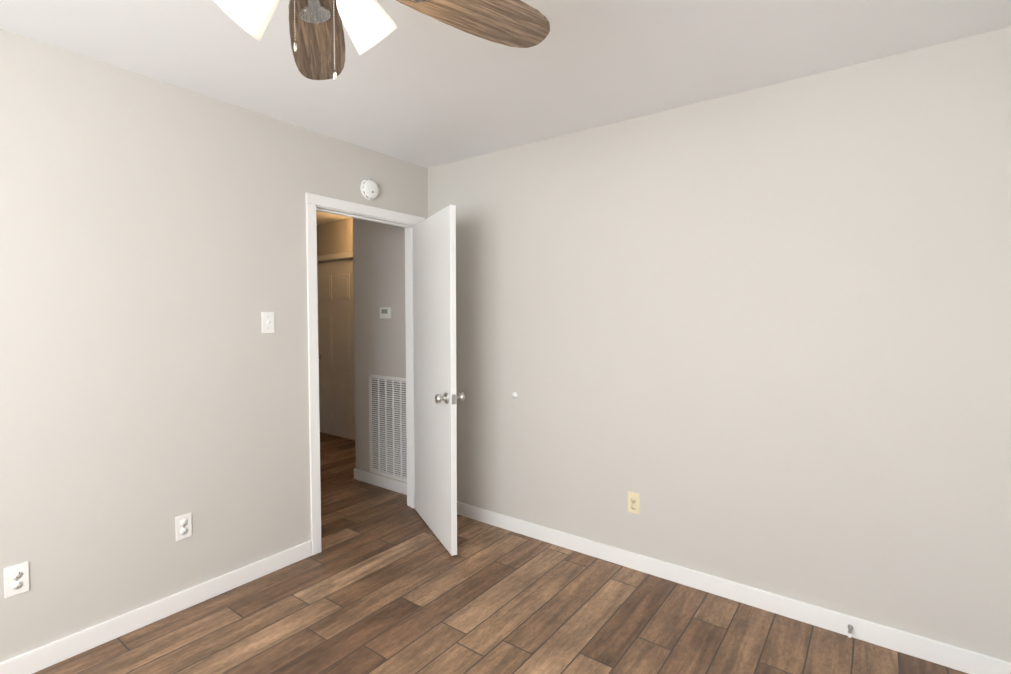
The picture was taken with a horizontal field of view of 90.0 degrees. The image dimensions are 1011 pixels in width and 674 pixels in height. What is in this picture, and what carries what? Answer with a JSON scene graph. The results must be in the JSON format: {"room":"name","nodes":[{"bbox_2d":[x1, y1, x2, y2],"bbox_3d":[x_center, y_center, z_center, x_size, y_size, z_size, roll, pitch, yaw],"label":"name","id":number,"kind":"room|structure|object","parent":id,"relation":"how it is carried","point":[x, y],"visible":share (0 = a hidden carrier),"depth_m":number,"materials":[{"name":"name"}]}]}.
{"room":"empty bedroom","nodes":[
{"label":"empty bedroom","id":0,"kind":"room"},
{"bbox_2d":[0,29,418,662],"bbox_3d":[-1.903,0.086,1.967,0.120,2.456,4.190,2,3,36],"label":"wall","id":1,"kind":"structure","parent":0,"point":[154,383],"depth_m":2.26,"materials":[{"name":"paint"}]},
{"bbox_2d":[3,562,29,597],"bbox_3d":[-1.872,0.930,1.937,0.009,0.115,0.070,2,3,36],"label":"electrical outlet","id":2,"kind":"object","parent":1,"relation":"attached to","point":[16,579],"visible":1,"depth_m":1.93,"materials":[{"name":"white plastic"}]},
{"bbox_2d":[0,540,311,673],"bbox_3d":[-1.789,1.267,2.060,0.013,0.090,4.156,2,3,36],"label":"baseboard","id":3,"kind":"structure","parent":1,"relation":"attached to","point":[51,654],"depth_m":2.27,"materials":[{"name":"paint"}]},
{"bbox_2d":[175,513,191,540],"bbox_3d":[-1.528,0.902,2.402,0.009,0.115,0.070,2,3,36],"label":"electrical outlet","id":4,"kind":"object","parent":1,"relation":"attached to","point":[183,526],"visible":1,"depth_m":2.40,"materials":[{"name":"white plastic"}]},
{"bbox_2d":[261,312,274,332],"bbox_3d":[-1.267,-0.077,2.705,0.020,0.115,0.070,2,3,36],"label":"light switch","id":5,"kind":"object","parent":1,"relation":"attached to","point":[268,325],"visible":1,"depth_m":2.71,"materials":[{"name":"white plastic"}]},
{"bbox_2d":[305,193,424,554],"bbox_3d":[-0.909,0.211,3.321,0.152,2.095,0.930,2,3,36],"label":"door frame","id":6,"kind":"structure","parent":1,"relation":"attached to","point":[339,207],"depth_m":2.97,"materials":[{"name":"paint"}]},
{"bbox_2d":[360,179,378,199],"bbox_3d":[-0.856,-0.938,3.210,0.040,0.132,0.132,2,3,36],"label":"smoke detector","id":7,"kind":"object","parent":1,"relation":"attached to","point":[369,188],"visible":0.98,"depth_m":3.19,"materials":[{"name":"white plastic"}]},
{"bbox_2d":[317,218,352,255],"bbox_3d":[-1.920,-1.097,5.768,0.805,0.406,0.120,2,3,36],"label":"wall","id":8,"kind":"structure","parent":0,"point":[336,237],"depth_m":5.69,"materials":[{"name":"paint"}]},
{"bbox_2d":[317,252,352,262],"bbox_3d":[-1.939,0.108,5.791,0.895,2.095,0.086,2,3,36],"label":"door frame","id":9,"kind":"structure","parent":8,"relation":"attached to","point":[336,257],"depth_m":5.68,"materials":[{"name":"paint"}]},
{"bbox_2d":[317,259,354,439],"bbox_3d":[-1.954,0.140,5.773,0.759,2.008,0.104,2,3,36],"label":"door","id":10,"kind":"structure","parent":8,"relation":"in","point":[336,348],"depth_m":5.78,"materials":[{"name":"paint"}]},
{"bbox_2d":[353,218,406,482],"bbox_3d":[-0.720,-0.013,4.360,0.820,2.456,0.790,2,3,36],"label":"wall","id":11,"kind":"structure","parent":0,"point":[379,278],"depth_m":4.11,"materials":[{"name":"paint"}]},
{"bbox_2d":[354,468,406,494],"bbox_3d":[-0.966,1.182,4.088,0.833,0.090,0.020,2,3,36],"label":"baseboard","id":12,"kind":"structure","parent":11,"relation":"attached to","point":[382,481],"depth_m":4.09,"materials":[{"name":"paint"}]},
{"bbox_2d":[380,307,390,318],"bbox_3d":[-0.955,-0.191,4.020,0.120,0.090,0.024,2,3,36],"label":"thermostat","id":13,"kind":"object","parent":11,"relation":"attached to","point":[385,312],"visible":1,"depth_m":4.00,"materials":[{"name":"white plastic"}]},
{"bbox_2d":[369,374,406,481],"bbox_3d":[-0.926,0.721,4.044,0.500,0.815,0.012,2,3,36],"label":"air vent","id":14,"kind":"object","parent":11,"relation":"in","point":[387,428],"visible":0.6,"depth_m":4.05,"materials":[{"name":"metal"}]},
{"bbox_2d":[419,166,427,218],"bbox_3d":[-0.634,0.015,3.686,0.120,2.456,0.086,2,3,36],"label":"wall","id":15,"kind":"structure","parent":0,"point":[423,192],"depth_m":3.61,"materials":[{"name":"paint"}]},
{"bbox_2d":[413,205,464,555],"bbox_3d":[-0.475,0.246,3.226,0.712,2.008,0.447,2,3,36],"label":"bedroom door","id":16,"kind":"structure","parent":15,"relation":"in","point":[434,345],"depth_m":3.11,"materials":[{"name":"paint"}]},
{"bbox_2d":[33,432,967,673],"bbox_3d":[-1.397,1.345,2.454,6.180,0.100,5.250,2,3,36],"label":"floor","id":17,"kind":"structure","parent":0,"point":[408,594],"depth_m":2.31,"materials":[{"name":"brown wood"}]},
{"bbox_2d":[0,0,1010,224],"bbox_3d":[-1.395,-1.208,2.333,6.400,0.100,5.470,2,3,36],"label":"ceiling","id":18,"kind":"structure","parent":0,"point":[419,88],"depth_m":2.07,"materials":[{"name":"paint"}]},
{"bbox_2d":[214,0,549,80],"bbox_3d":[-0.385,-0.845,1.050,1.211,0.518,1.263,2,3,36],"label":"ceiling fan","id":19,"kind":"object","parent":18,"relation":"hanging from","point":[316,32],"visible":1,"depth_m":1.34,"materials":[{"name":"brown wood"}]},
{"bbox_2d":[428,27,1010,661],"bbox_3d":[0.755,0.052,2.789,3.420,2.456,0.120,2,3,36],"label":"wall","id":20,"kind":"structure","parent":0,"point":[758,337],"depth_m":2.35,"materials":[{"name":"paint"}]},
{"bbox_2d":[512,392,516,398],"bbox_3d":[0.053,0.374,3.235,0.044,0.044,0.018,2,3,36],"label":"bumper cover","id":21,"kind":"object","parent":20,"relation":"attached to","point":[514,395],"visible":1,"depth_m":3.23,"materials":[{"name":"white plastic"}]},
{"bbox_2d":[628,491,639,514],"bbox_3d":[0.705,0.913,2.782,0.070,0.115,0.009,2,3,36],"label":"electrical outlet","id":22,"kind":"object","parent":20,"relation":"attached to","point":[633,502],"visible":1,"depth_m":2.78,"materials":[{"name":"beige plastic"}]},
{"bbox_2d":[457,501,1010,673],"bbox_3d":[0.715,1.236,2.785,3.154,0.090,0.013,2,3,36],"label":"baseboard","id":23,"kind":"structure","parent":20,"relation":"attached to","point":[944,654],"depth_m":2.39,"materials":[{"name":"paint"}]},
{"bbox_2d":[847,624,852,637],"bbox_3d":[1.476,1.262,2.166,0.022,0.021,0.084,2,3,36],"label":"door stop","id":24,"kind":"object","parent":20,"relation":"attached to","point":[850,628],"visible":1,"depth_m":2.17,"materials":[{"name":"grey metal"}]}
]}

